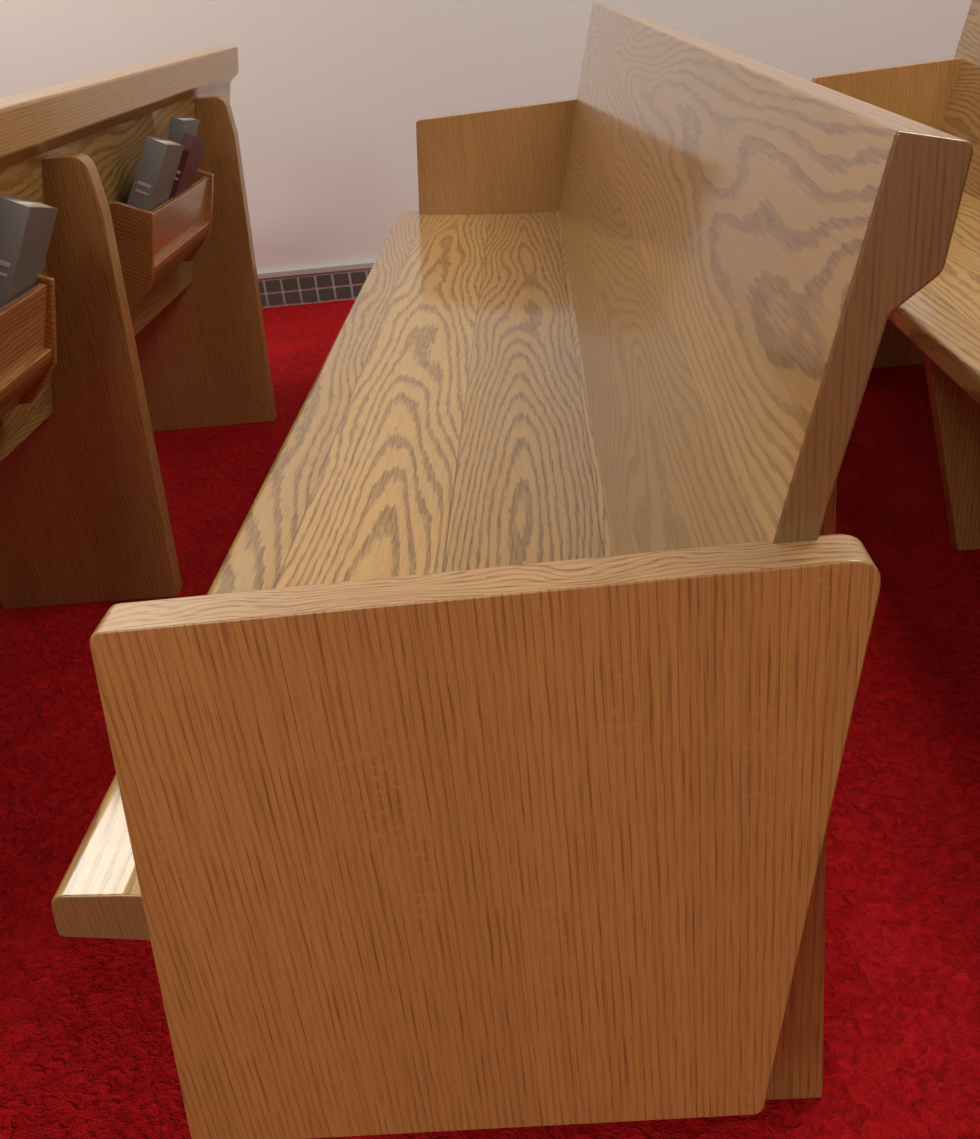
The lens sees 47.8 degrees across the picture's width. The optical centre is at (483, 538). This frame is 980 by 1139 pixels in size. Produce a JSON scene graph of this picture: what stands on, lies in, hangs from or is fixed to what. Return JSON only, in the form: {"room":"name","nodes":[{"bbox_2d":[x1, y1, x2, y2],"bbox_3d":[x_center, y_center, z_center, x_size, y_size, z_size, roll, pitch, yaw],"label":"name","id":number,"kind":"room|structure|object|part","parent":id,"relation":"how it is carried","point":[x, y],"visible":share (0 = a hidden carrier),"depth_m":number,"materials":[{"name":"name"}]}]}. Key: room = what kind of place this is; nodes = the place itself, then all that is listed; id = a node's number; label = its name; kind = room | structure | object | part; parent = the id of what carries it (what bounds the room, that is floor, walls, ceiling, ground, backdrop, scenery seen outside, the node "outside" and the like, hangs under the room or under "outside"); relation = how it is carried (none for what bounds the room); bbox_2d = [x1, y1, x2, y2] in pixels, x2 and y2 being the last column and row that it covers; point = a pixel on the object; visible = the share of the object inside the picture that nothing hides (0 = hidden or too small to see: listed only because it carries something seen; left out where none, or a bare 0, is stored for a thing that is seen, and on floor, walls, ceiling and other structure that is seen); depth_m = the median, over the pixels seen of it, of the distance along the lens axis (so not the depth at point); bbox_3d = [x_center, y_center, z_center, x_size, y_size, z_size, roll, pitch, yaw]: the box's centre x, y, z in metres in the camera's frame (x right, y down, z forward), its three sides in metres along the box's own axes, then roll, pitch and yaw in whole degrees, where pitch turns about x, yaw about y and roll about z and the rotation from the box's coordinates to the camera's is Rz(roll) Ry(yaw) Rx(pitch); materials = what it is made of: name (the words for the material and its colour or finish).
{"room":"house of worship","nodes":[
{"label":"house of worship","id":0,"kind":"room"},
{"bbox_2d":[0,0,971,272],"bbox_3d":[-0.194,-2.145,3.292,10.000,2.800,0.100,-4,27,4],"label":"wall","id":1,"kind":"structure","parent":0,"point":[328,98],"depth_m":3.55,"materials":[{"name":"white paint"}]},
{"bbox_2d":[0,299,979,1138],"bbox_3d":[-0.161,0.791,0.676,10.000,0.050,7.430,-4,27,4],"label":"floor","id":2,"kind":"structure","parent":0,"point":[86,1049],"depth_m":1.38,"materials":[{"name":"red carpet"}]},
{"bbox_2d":[0,44,276,608],"bbox_3d":[-0.879,-0.261,1.876,0.617,0.880,2.480,-4,27,4],"label":"pew","id":3,"kind":"object","parent":2,"relation":"on","point":[136,323],"visible":0.91,"depth_m":2.00,"materials":[{"name":"brown wood"}]},
{"bbox_2d":[0,196,57,307],"bbox_3d":[-0.661,-0.359,1.544,0.138,0.237,0.151,-7,27,0],"label":"book","id":4,"kind":"object","parent":3,"relation":"on","point":[26,224],"visible":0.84,"depth_m":1.49,"materials":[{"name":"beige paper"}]},
{"bbox_3d":[-0.805,-0.233,1.908,0.479,0.785,0.036,-4,27,4],"label":"support leg","id":5,"kind":"part","parent":3,"relation":"part of","materials":[{"name":"brown wood"}]},
{"bbox_3d":[-0.708,-0.449,1.789,0.162,0.505,2.453,-4,27,4],"label":"backrest","id":6,"kind":"part","parent":3,"relation":"part of","materials":[{"name":"brown wood"}]},
{"bbox_2d":[127,136,184,210],"bbox_3d":[-0.639,-0.648,2.111,0.142,0.234,0.166,-6,27,0],"label":"book","id":7,"kind":"object","parent":3,"relation":"on","point":[160,158],"visible":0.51,"depth_m":2.04,"materials":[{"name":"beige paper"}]},
{"bbox_2d":[167,116,199,144],"bbox_3d":[-0.645,-0.759,2.311,0.118,0.238,0.143,-6,27,2],"label":"book","id":8,"kind":"object","parent":3,"relation":"on","point":[179,125],"visible":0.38,"depth_m":2.23,"materials":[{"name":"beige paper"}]},
{"bbox_2d":[169,133,205,198],"bbox_3d":[-0.617,-0.714,2.242,0.119,0.208,0.156,-7,27,-1],"label":"book","id":9,"kind":"object","parent":3,"relation":"on","point":[194,147],"visible":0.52,"depth_m":2.19,"materials":[{"name":"red paper"}]},
{"bbox_3d":[-0.777,-0.643,2.709,0.479,0.785,0.036,-4,27,4],"label":"support leg","id":10,"kind":"part","parent":3,"relation":"part of","materials":[{"name":"brown wood"}]},
{"bbox_2d":[257,261,374,307],"bbox_3d":[-0.058,-0.932,3.843,9.980,0.124,0.018,-4,27,4],"label":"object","id":11,"kind":"object","parent":2,"relation":"on","point":[333,286],"depth_m":3.87,"materials":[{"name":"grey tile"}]},
{"bbox_2d":[258,271,369,305],"bbox_3d":[-0.100,-0.918,3.847,9.873,0.085,0.005,-4,27,4],"label":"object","id":12,"kind":"structure","parent":11,"relation":"attached to","point":[356,277],"depth_m":3.88,"materials":[{"name":"grey"}]},
{"bbox_3d":[-0.063,-0.978,3.820,9.980,0.020,0.018,-4,27,4],"label":"top strip","id":13,"kind":"part","parent":11,"relation":"part of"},
{"bbox_2d":[51,2,972,1138],"bbox_3d":[0.031,-0.333,1.808,0.598,0.880,2.480,-4,27,4],"label":"pew","id":14,"kind":"object","parent":2,"relation":"on","point":[485,776],"visible":1,"depth_m":0.72,"materials":[{"name":"brown wood"}]},
{"bbox_3d":[-0.046,-0.299,1.844,0.435,0.063,2.441,-4,27,4],"label":"seat","id":15,"kind":"part","parent":14,"relation":"part of","materials":[{"name":"brown wood"}]},
{"bbox_3d":[-0.002,0.225,0.719,0.478,0.457,0.033,-4,27,4],"label":"panel","id":16,"kind":"part","parent":14,"relation":"part of","materials":[{"name":"brown wood"}]},
{"bbox_3d":[0.062,-0.879,2.872,0.500,0.457,0.033,-4,27,4],"label":"panel","id":17,"kind":"part","parent":14,"relation":"part of","materials":[{"name":"brown wood"}]},
{"bbox_3d":[0.211,-0.521,1.720,0.162,0.505,2.453,-4,27,4],"label":"backrest","id":18,"kind":"part","parent":14,"relation":"part of","materials":[{"name":"brown wood"}]},
{"bbox_3d":[0.062,0.199,0.896,0.437,0.754,0.036,-4,27,4],"label":"support leg","id":19,"kind":"part","parent":14,"relation":"part of","materials":[{"name":"brown wood"}]},
{"bbox_2d":[811,0,979,550],"bbox_3d":[0.965,-0.406,1.737,0.617,0.880,2.480,-4,27,4],"label":"pew","id":20,"kind":"object","parent":2,"relation":"on","point":[938,327],"visible":0.35,"depth_m":1.90,"materials":[{"name":"brown wood"}]},
{"bbox_3d":[1.014,-0.954,2.800,0.444,0.457,0.033,-4,27,4],"label":"panel","id":21,"kind":"part","parent":20,"relation":"part of","materials":[{"name":"brown wood"}]},
{"bbox_3d":[1.017,-0.784,2.574,0.580,0.785,0.036,-4,27,4],"label":"support leg","id":22,"kind":"part","parent":20,"relation":"part of","materials":[{"name":"brown wood"}]},
{"bbox_3d":[0.879,-0.371,1.774,0.435,0.063,2.441,-4,27,4],"label":"seat","id":23,"kind":"part","parent":20,"relation":"part of","materials":[{"name":"brown wood"}]},
{"bbox_3d":[0.988,-0.351,1.729,0.580,0.785,0.036,-4,27,4],"label":"support leg","id":24,"kind":"part","parent":20,"relation":"part of","materials":[{"name":"brown wood"}]},
{"bbox_3d":[1.136,-0.593,1.650,0.162,0.505,2.453,-4,27,4],"label":"backrest","id":25,"kind":"part","parent":20,"relation":"part of","materials":[{"name":"brown wood"}]}
]}

